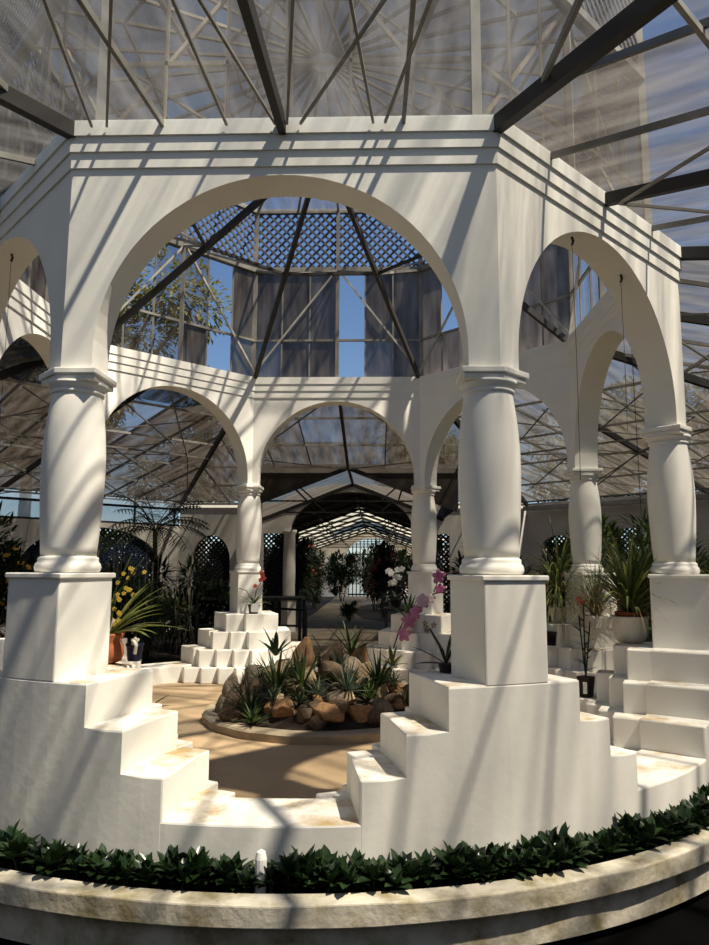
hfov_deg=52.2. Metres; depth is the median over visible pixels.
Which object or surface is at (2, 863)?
plant
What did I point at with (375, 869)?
plant
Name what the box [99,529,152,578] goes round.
shrub
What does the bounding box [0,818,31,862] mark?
plant
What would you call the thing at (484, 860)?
plant
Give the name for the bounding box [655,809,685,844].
plant
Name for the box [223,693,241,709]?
rock
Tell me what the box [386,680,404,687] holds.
rock
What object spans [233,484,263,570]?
column
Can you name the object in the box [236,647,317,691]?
agave
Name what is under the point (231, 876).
plant
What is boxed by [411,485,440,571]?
column
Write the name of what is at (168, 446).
ceiling
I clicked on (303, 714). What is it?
rock
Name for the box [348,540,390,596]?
gate
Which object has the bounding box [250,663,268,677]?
succulent
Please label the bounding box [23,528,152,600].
window
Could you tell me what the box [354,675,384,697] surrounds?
succulent
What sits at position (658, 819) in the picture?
plant
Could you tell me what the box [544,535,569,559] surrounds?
window
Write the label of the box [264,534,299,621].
shrub
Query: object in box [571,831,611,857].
plant
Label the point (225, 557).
shrub
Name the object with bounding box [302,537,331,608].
shrub
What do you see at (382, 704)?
rock
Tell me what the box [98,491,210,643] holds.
palm
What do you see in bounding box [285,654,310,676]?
succulent
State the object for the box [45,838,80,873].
plant
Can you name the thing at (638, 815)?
plant
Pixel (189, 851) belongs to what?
plant
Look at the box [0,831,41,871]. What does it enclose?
plant
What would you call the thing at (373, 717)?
rock
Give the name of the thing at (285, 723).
soil mound
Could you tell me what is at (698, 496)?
trim
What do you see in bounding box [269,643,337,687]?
agave
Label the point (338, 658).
succulent
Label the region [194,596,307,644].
iron railing
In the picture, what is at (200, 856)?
plant
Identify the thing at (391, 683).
agave
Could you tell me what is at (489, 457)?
column
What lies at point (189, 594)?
shrub
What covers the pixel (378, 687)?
rock
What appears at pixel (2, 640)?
pedestal
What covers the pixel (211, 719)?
kerb
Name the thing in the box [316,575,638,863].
pedestal
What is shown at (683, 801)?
plant
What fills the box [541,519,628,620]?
shrub
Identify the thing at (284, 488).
gable roof
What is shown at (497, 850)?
plant
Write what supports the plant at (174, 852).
on the soil
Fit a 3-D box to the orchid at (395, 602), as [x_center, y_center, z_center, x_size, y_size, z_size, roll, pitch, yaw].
[0.652,1.768,11.199,0.407,0.643,0.377,0,-8,2]
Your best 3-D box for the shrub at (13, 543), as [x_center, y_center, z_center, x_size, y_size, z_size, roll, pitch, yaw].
[-6.000,1.772,11.329,1.915,2.645,2.059,6,-9,-37]
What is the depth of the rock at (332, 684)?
6.54 m
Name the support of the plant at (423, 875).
on the soil
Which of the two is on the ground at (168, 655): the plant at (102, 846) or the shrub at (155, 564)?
the shrub at (155, 564)
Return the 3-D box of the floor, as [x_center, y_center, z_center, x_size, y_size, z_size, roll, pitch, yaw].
[-0.355,2.411,6.822,6.840,0.120,6.840,0,-8,2]
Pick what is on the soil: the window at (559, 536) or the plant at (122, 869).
the plant at (122, 869)
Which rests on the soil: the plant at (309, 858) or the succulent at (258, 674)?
the plant at (309, 858)
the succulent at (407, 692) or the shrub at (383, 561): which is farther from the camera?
the shrub at (383, 561)
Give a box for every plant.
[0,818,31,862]
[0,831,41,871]
[0,841,4,867]
[11,836,40,868]
[20,839,69,877]
[25,843,50,875]
[35,836,50,865]
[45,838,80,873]
[52,841,94,875]
[55,854,88,880]
[77,849,120,884]
[80,842,113,872]
[103,848,138,882]
[108,854,140,885]
[122,855,163,885]
[126,851,165,887]
[151,844,187,883]
[155,856,204,890]
[176,845,215,891]
[184,848,212,886]
[200,853,240,889]
[208,851,254,890]
[210,853,243,892]
[224,864,270,893]
[248,862,286,890]
[251,859,291,893]
[259,628,294,655]
[267,848,308,893]
[275,863,315,891]
[284,679,313,702]
[290,844,330,888]
[308,844,346,891]
[313,855,345,892]
[322,619,385,654]
[326,854,368,892]
[346,847,370,888]
[351,857,395,891]
[375,643,406,665]
[375,855,390,887]
[379,858,412,890]
[383,848,421,882]
[390,595,423,632]
[412,860,440,888]
[414,849,447,885]
[431,845,477,885]
[442,839,476,880]
[455,840,503,881]
[459,857,484,884]
[467,853,506,881]
[485,842,514,882]
[500,849,542,881]
[505,842,531,870]
[513,834,551,856]
[517,845,556,875]
[519,515,621,648]
[536,835,580,872]
[539,821,588,869]
[546,552,649,635]
[555,526,676,643]
[564,832,594,868]
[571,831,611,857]
[580,836,604,864]
[586,824,634,856]
[592,830,629,861]
[613,812,647,844]
[614,824,648,846]
[615,810,667,851]
[616,827,643,856]
[640,810,679,847]
[654,806,677,815]
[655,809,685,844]
[668,804,686,815]
[670,805,699,840]
[679,793,708,815]
[684,794,708,814]
[684,798,708,829]
[688,784,708,800]
[689,815,702,834]
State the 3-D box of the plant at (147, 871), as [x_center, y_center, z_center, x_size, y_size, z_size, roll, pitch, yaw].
[-0.971,1.878,3.391,0.191,0.163,0.217,2,-8,-12]
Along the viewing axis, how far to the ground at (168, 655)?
12.44 m
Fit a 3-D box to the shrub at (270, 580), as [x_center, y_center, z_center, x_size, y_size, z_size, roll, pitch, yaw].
[-2.013,2.693,17.886,1.145,2.241,1.474,1,-8,-4]
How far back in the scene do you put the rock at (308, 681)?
6.61 m
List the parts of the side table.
leg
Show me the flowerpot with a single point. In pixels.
(551, 638)
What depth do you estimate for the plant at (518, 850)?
3.58 m
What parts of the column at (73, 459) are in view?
moulding, neck moulding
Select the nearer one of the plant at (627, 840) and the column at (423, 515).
the plant at (627, 840)
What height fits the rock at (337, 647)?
0.399 m
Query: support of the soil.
in the curb
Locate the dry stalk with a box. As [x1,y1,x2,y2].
[311,627,363,654]
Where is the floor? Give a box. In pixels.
[25,682,505,883]
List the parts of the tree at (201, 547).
crown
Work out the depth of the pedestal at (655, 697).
5.33 m
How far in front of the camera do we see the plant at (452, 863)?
3.41 m
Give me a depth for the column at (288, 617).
16.56 m
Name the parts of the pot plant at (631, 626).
pot, pot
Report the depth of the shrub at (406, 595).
28.06 m
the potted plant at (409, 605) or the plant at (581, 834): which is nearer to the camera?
the plant at (581, 834)
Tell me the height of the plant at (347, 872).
0.187 m
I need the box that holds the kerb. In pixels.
[202,702,379,744]
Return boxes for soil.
[0,827,705,893]
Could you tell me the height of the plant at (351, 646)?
0.372 m
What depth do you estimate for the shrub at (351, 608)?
19.86 m
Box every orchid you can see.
[108,555,188,663]
[239,570,269,613]
[385,566,407,607]
[393,569,458,647]
[413,620,450,672]
[573,596,597,697]
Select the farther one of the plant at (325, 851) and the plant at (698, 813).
the plant at (698, 813)
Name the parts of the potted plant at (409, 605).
pot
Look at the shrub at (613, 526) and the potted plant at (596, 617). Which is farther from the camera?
the shrub at (613, 526)
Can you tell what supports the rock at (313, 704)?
on the soil mound
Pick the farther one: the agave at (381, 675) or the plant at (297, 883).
the agave at (381, 675)
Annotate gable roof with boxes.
[260,464,457,520]
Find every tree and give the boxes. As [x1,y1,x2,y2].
[30,299,134,491]
[111,244,231,422]
[140,365,236,592]
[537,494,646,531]
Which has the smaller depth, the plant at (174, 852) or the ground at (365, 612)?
the plant at (174, 852)
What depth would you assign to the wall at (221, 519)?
16.91 m
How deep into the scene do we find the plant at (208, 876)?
3.37 m
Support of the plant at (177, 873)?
on the soil
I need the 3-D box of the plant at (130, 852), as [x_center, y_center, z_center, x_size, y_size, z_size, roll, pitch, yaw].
[-1.092,1.878,3.465,0.196,0.189,0.204,1,-8,-3]
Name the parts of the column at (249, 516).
moulding, neck moulding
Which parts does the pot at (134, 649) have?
white flower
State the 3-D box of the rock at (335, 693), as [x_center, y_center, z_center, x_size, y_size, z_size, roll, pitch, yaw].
[-0.181,2.023,6.407,0.190,0.193,0.166,-1,-8,11]
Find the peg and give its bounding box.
[255,849,266,893]
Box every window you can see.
[0,490,178,523]
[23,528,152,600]
[193,535,229,596]
[262,533,283,624]
[435,534,449,612]
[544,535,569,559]
[619,528,637,560]
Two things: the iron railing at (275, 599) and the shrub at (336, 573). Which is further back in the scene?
the shrub at (336, 573)
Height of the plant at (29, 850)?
0.157 m
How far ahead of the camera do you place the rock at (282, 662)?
7.10 m
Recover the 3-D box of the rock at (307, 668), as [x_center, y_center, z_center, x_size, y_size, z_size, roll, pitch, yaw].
[-0.442,1.915,6.777,0.172,0.186,0.116,1,-8,-5]
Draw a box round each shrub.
[0,501,33,624]
[0,540,39,637]
[24,541,39,567]
[98,550,194,657]
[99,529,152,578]
[99,556,146,629]
[112,579,197,660]
[131,551,218,647]
[169,575,229,645]
[195,542,229,594]
[263,540,283,616]
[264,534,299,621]
[276,538,320,601]
[295,530,314,615]
[298,537,326,604]
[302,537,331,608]
[322,549,363,600]
[338,600,358,620]
[349,547,404,609]
[363,537,407,617]
[364,545,411,604]
[392,547,443,600]
[401,547,446,599]
[436,541,449,612]
[443,542,463,608]
[520,544,567,621]
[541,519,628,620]
[543,521,628,621]
[558,511,699,641]
[615,508,708,641]
[645,546,708,641]
[649,556,708,631]
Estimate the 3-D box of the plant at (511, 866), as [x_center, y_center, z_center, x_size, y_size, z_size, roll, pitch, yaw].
[0.804,1.907,3.493,0.227,0.148,0.194,-2,-8,17]
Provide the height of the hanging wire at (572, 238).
1.702 m
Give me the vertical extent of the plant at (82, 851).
0.159 m
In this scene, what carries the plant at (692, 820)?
on the soil
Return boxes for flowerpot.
[547,631,556,645]
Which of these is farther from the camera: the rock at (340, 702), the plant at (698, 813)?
the rock at (340, 702)
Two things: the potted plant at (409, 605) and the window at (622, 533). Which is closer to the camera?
the potted plant at (409, 605)
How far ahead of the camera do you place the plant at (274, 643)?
7.30 m
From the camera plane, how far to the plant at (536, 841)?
3.57 m
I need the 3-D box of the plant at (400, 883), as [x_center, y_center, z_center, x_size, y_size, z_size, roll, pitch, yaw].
[0.187,1.884,3.357,0.169,0.158,0.267,2,-8,-9]
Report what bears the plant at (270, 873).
on the soil
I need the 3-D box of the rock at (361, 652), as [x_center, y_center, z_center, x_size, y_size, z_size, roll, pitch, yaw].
[0.006,1.971,7.322,0.196,0.455,0.259,7,-10,-40]
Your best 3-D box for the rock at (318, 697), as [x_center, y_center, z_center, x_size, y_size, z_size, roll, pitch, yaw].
[-0.323,2.026,6.379,0.105,0.127,0.113,6,-9,-34]
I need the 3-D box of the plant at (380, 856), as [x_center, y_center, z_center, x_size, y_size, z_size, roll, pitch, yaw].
[0.110,1.898,3.419,0.251,0.140,0.176,7,-10,-41]
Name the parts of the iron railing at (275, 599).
post, rail, post, post, post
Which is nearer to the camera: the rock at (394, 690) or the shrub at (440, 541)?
the rock at (394, 690)
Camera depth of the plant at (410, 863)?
3.41 m
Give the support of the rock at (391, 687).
on the soil mound
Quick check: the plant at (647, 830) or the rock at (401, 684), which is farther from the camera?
the rock at (401, 684)
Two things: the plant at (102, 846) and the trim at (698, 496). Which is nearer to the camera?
the plant at (102, 846)
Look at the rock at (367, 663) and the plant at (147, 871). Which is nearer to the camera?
the plant at (147, 871)
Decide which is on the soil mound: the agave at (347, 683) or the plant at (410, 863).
the agave at (347, 683)
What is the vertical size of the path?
0.154 m
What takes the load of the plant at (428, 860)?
on the soil
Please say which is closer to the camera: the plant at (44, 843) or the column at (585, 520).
the plant at (44, 843)
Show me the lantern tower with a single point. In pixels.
(285, 319)
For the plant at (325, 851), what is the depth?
3.38 m
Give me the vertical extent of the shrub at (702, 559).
1.949 m
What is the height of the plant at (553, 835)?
0.234 m
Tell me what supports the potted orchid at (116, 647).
on the pedestal at (87, 753)
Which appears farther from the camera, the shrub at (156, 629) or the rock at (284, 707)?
the shrub at (156, 629)
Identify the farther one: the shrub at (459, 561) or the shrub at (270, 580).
the shrub at (270, 580)
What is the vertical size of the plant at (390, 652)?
0.218 m
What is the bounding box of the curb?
[0,827,708,944]
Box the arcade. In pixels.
[0,115,685,485]
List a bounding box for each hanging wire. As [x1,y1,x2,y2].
[0,253,13,416]
[570,237,580,479]
[619,274,627,429]
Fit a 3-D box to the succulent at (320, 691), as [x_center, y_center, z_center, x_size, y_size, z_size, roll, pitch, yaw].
[-0.324,1.885,6.459,0.448,0.215,0.348,-6,-10,37]
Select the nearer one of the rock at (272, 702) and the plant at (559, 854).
the plant at (559, 854)
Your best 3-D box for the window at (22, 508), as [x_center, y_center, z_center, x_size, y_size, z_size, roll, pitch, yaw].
[-7.124,0.610,14.337,8.119,0.570,0.001,7,-10,-43]
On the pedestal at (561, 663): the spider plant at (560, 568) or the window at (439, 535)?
the spider plant at (560, 568)
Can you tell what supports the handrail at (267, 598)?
attached to the iron railing at (275, 599)
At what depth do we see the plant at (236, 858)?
3.39 m
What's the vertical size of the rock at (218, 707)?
0.211 m
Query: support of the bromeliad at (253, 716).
on the soil mound
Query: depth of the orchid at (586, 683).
5.91 m
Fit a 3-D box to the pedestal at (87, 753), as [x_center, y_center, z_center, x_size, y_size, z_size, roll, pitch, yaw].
[-1.516,1.370,4.354,1.760,1.520,1.176,-3,-8,24]
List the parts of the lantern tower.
corner post, lattice panel, drum glass, lattice rail, lattice panel, lattice rail, post, drum glass, post, corner post, glass, post, glass, lattice rail, lattice panel, drum glass, glass, corner post, post, drum glass, glass, glass, post, lattice rail, drum glass, lattice panel, glass, corner post, glass, lattice rail, corner post, glass, drum glass, drum glass, post, corner post, lattice rail, post, drum glass, lattice panel, corner post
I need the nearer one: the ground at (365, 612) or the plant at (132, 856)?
the plant at (132, 856)
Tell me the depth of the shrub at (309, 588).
23.62 m
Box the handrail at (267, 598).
[196,596,305,600]
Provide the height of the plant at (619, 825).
0.147 m
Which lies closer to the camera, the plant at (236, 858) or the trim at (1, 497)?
the plant at (236, 858)
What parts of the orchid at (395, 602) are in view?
pot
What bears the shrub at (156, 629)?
on the ground at (168, 655)
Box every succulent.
[229,669,257,692]
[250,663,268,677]
[257,678,293,700]
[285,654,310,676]
[300,672,337,695]
[314,650,325,667]
[331,650,348,665]
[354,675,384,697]
[398,684,408,705]
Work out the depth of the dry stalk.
7.33 m
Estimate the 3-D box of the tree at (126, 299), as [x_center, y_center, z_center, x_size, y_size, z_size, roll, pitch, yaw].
[-11.252,-1.317,24.093,7.897,12.343,5.423,-5,-9,35]
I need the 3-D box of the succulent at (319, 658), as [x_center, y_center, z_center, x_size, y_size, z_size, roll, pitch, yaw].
[-0.350,1.917,7.445,0.417,0.188,0.335,0,-8,2]
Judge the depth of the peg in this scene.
3.32 m
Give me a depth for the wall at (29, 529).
16.17 m
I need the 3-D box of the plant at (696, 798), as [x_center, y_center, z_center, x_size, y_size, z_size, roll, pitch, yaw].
[2.075,1.990,4.268,0.196,0.214,0.306,5,-9,-30]
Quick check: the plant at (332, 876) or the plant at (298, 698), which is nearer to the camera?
the plant at (332, 876)
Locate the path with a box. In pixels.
[291,596,390,671]
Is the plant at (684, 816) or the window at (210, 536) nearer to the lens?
the plant at (684, 816)
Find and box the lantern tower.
[0,0,651,378]
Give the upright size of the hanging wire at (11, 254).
1.602 m
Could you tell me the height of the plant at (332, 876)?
0.180 m
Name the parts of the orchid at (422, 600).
flower, flower, flower, flower, flower, flower, flower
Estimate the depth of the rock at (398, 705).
6.56 m
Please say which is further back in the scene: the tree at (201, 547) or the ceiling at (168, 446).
the tree at (201, 547)
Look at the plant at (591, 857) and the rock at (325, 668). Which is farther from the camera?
the rock at (325, 668)
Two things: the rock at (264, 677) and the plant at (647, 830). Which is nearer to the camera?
the plant at (647, 830)
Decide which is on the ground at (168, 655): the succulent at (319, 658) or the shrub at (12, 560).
the shrub at (12, 560)
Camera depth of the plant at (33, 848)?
3.52 m
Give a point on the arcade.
(480, 205)
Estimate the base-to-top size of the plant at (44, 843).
0.160 m
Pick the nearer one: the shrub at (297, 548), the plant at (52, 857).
the plant at (52, 857)
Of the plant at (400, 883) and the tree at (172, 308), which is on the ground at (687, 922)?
the tree at (172, 308)
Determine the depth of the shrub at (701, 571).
7.27 m
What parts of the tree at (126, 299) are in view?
crown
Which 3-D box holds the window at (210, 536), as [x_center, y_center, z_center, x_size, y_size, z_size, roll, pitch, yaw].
[-3.343,2.223,16.942,0.910,1.530,0.050,0,-8,2]
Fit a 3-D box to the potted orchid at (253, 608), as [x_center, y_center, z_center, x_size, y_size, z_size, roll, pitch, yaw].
[-1.341,1.574,9.551,0.446,0.572,0.384,3,-8,-20]
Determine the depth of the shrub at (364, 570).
25.68 m
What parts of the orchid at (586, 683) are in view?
pot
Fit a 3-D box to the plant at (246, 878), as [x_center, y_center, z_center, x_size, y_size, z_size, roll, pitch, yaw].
[-0.488,1.879,3.323,0.236,0.145,0.151,3,-8,-21]
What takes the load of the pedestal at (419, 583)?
on the floor
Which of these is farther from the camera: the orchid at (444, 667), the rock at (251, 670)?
the rock at (251, 670)
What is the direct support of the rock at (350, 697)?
on the soil mound
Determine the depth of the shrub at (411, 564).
19.79 m
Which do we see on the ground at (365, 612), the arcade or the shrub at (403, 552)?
the shrub at (403, 552)
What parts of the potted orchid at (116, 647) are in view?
pot, stem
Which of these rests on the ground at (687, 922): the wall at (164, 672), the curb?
the curb
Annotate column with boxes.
[34,367,116,572]
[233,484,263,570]
[281,530,296,631]
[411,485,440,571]
[455,366,528,574]
[562,468,603,572]
[638,424,699,574]
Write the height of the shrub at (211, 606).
1.341 m
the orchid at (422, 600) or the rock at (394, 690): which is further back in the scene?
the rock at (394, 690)
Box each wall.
[0,518,179,637]
[141,661,193,684]
[159,749,707,868]
[178,484,528,629]
[310,531,448,596]
[528,491,708,637]
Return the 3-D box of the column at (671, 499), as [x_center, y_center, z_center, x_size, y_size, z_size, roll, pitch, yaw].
[2.527,0.230,5.807,0.402,1.166,0.441,-3,-8,24]
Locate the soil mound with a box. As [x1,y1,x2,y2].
[239,672,404,730]
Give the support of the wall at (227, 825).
on the floor
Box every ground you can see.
[0,890,708,944]
[127,620,390,663]
[264,597,446,619]
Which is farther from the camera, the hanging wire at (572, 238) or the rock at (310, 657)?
the rock at (310, 657)
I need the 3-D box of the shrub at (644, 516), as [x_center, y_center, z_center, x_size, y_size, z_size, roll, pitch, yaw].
[4.840,1.706,11.709,1.848,2.636,1.933,0,-8,4]
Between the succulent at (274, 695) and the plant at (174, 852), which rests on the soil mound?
the succulent at (274, 695)
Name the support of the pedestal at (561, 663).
on the floor
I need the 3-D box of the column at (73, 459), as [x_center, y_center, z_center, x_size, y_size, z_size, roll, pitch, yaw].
[-1.639,0.000,4.246,0.441,1.166,0.402,-3,-8,24]
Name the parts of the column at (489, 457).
neck moulding, moulding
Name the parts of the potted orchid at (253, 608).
stem, pot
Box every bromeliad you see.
[212,671,276,713]
[235,703,272,723]
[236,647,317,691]
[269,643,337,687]
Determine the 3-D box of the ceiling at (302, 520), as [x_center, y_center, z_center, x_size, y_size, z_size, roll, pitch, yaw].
[0.067,1.185,20.397,4.828,0.982,6.650,0,-8,2]
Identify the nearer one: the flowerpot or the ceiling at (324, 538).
the flowerpot
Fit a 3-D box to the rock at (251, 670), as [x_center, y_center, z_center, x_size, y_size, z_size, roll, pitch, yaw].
[-1.002,2.092,7.303,0.290,0.290,0.261,-1,-8,6]
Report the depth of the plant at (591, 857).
3.68 m
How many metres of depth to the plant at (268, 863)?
3.40 m
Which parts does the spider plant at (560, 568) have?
pot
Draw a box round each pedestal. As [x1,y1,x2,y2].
[0,572,234,862]
[0,638,4,670]
[110,619,140,668]
[181,570,317,684]
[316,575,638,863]
[367,571,450,682]
[546,573,619,691]
[579,574,708,785]
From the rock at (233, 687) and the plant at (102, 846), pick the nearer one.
the plant at (102, 846)
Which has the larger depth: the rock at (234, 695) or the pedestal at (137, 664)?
the pedestal at (137, 664)
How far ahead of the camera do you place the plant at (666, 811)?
4.15 m
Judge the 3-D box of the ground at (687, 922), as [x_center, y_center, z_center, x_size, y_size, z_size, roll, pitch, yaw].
[-0.357,2.748,6.777,80.000,0.120,80.000,0,-8,2]
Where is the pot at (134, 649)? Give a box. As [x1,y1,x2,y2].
[125,636,143,660]
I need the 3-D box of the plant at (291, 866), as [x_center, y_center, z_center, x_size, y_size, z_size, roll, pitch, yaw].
[-0.302,1.852,3.337,0.211,0.218,0.230,-5,-9,35]
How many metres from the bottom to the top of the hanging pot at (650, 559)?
2.538 m
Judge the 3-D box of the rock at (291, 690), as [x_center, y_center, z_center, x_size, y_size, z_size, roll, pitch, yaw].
[-0.585,1.988,6.660,0.176,0.189,0.273,4,-9,-28]
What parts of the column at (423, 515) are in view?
neck moulding, moulding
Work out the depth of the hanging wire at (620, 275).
5.42 m
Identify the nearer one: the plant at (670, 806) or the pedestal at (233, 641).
the plant at (670, 806)
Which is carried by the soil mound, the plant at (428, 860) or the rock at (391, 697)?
the rock at (391, 697)
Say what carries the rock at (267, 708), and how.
on the soil mound
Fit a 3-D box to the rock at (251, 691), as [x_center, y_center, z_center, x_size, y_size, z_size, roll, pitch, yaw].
[-0.976,2.095,6.663,0.147,0.197,0.136,-2,-8,17]
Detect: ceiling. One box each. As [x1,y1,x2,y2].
[0,0,708,505]
[273,508,448,547]
[292,493,410,531]
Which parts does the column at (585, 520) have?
neck moulding, moulding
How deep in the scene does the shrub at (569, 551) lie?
11.34 m
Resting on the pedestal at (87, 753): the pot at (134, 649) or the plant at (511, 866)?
the pot at (134, 649)
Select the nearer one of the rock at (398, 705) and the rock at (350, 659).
the rock at (398, 705)
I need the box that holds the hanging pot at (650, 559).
[610,349,652,587]
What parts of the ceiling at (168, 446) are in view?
glass panel, glass panel, glass panel, glass panel, glass panel, glass panel, glass panel, glass panel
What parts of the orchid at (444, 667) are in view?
stem, pot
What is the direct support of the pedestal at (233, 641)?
on the floor
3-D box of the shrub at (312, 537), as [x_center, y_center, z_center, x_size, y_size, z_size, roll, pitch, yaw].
[-1.866,3.883,28.792,1.690,2.878,3.357,4,-9,-28]
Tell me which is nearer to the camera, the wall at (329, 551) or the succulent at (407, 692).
the succulent at (407, 692)
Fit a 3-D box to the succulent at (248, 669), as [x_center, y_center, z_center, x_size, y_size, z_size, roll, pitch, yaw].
[-1.059,2.009,6.989,0.383,0.211,0.378,0,-8,2]
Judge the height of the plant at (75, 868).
0.133 m
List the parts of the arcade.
cornice, cornice, cornice, cornice, cornice, cornice, cornice, cornice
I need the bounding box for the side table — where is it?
[384,607,403,627]
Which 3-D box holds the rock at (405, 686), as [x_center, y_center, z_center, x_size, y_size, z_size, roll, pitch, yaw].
[0.560,2.123,6.878,0.305,0.244,0.254,1,-8,-5]
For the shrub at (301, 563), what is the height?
2.656 m
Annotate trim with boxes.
[0,496,179,525]
[523,494,708,510]
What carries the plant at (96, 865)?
on the soil
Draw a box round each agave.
[320,657,379,691]
[347,647,407,683]
[385,671,407,684]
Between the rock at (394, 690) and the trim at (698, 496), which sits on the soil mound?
the rock at (394, 690)
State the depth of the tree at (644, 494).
24.85 m
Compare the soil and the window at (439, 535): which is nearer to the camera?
the soil
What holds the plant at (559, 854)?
on the soil
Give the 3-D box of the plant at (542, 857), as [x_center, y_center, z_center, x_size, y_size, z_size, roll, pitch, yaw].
[0.865,1.898,3.518,0.228,0.180,0.147,-3,-8,25]
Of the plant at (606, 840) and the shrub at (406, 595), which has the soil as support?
the plant at (606, 840)
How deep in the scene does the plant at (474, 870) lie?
3.41 m
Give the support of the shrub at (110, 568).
on the ground at (168, 655)
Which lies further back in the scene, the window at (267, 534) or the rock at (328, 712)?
the window at (267, 534)
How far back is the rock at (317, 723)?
6.09 m
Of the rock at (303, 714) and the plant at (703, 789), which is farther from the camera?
the rock at (303, 714)
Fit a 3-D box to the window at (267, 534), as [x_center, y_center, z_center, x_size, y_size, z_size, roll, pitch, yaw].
[-1.875,2.522,16.857,0.550,2.230,0.050,0,-8,2]
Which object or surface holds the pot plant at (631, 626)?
on the pedestal at (655, 697)
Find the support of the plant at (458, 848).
on the soil
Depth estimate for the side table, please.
10.98 m
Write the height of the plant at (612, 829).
0.181 m
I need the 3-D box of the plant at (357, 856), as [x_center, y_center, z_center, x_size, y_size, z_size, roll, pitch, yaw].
[0.049,1.883,3.433,0.182,0.183,0.245,-3,-8,26]
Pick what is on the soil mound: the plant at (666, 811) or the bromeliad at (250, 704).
the bromeliad at (250, 704)
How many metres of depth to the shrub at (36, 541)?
15.10 m
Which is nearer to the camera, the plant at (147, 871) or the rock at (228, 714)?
the plant at (147, 871)
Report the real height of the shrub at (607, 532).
2.380 m
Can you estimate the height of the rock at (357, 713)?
0.167 m
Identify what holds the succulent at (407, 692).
on the soil mound
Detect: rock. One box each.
[214,695,225,712]
[218,706,244,722]
[222,672,238,696]
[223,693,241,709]
[225,686,241,697]
[239,689,253,703]
[240,677,259,692]
[244,664,260,677]
[259,675,271,691]
[260,660,290,678]
[264,702,272,713]
[270,693,283,703]
[271,698,294,717]
[282,677,303,695]
[291,636,314,678]
[297,708,312,722]
[304,666,316,679]
[304,679,317,690]
[307,699,321,715]
[307,715,327,730]
[313,695,323,701]
[313,702,344,722]
[319,660,357,684]
[322,640,343,661]
[324,689,344,702]
[327,682,341,692]
[328,696,348,713]
[344,656,361,676]
[345,690,356,704]
[347,705,374,722]
[348,644,367,662]
[358,662,374,679]
[361,675,377,688]
[367,708,380,724]
[371,698,393,712]
[373,684,388,697]
[384,691,403,702]
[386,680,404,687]
[387,684,402,692]
[388,685,402,694]
[391,698,406,709]
[402,683,408,702]
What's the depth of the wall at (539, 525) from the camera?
16.00 m
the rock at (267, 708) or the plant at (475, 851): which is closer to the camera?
the plant at (475, 851)
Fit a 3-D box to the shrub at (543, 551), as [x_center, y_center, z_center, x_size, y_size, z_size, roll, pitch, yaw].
[2.867,2.210,12.242,2.078,1.994,1.410,-5,-9,32]
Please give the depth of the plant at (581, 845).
3.62 m
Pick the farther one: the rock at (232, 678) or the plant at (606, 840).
the rock at (232, 678)
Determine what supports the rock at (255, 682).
on the soil mound
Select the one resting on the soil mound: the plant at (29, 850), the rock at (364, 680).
the rock at (364, 680)
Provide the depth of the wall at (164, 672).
9.09 m

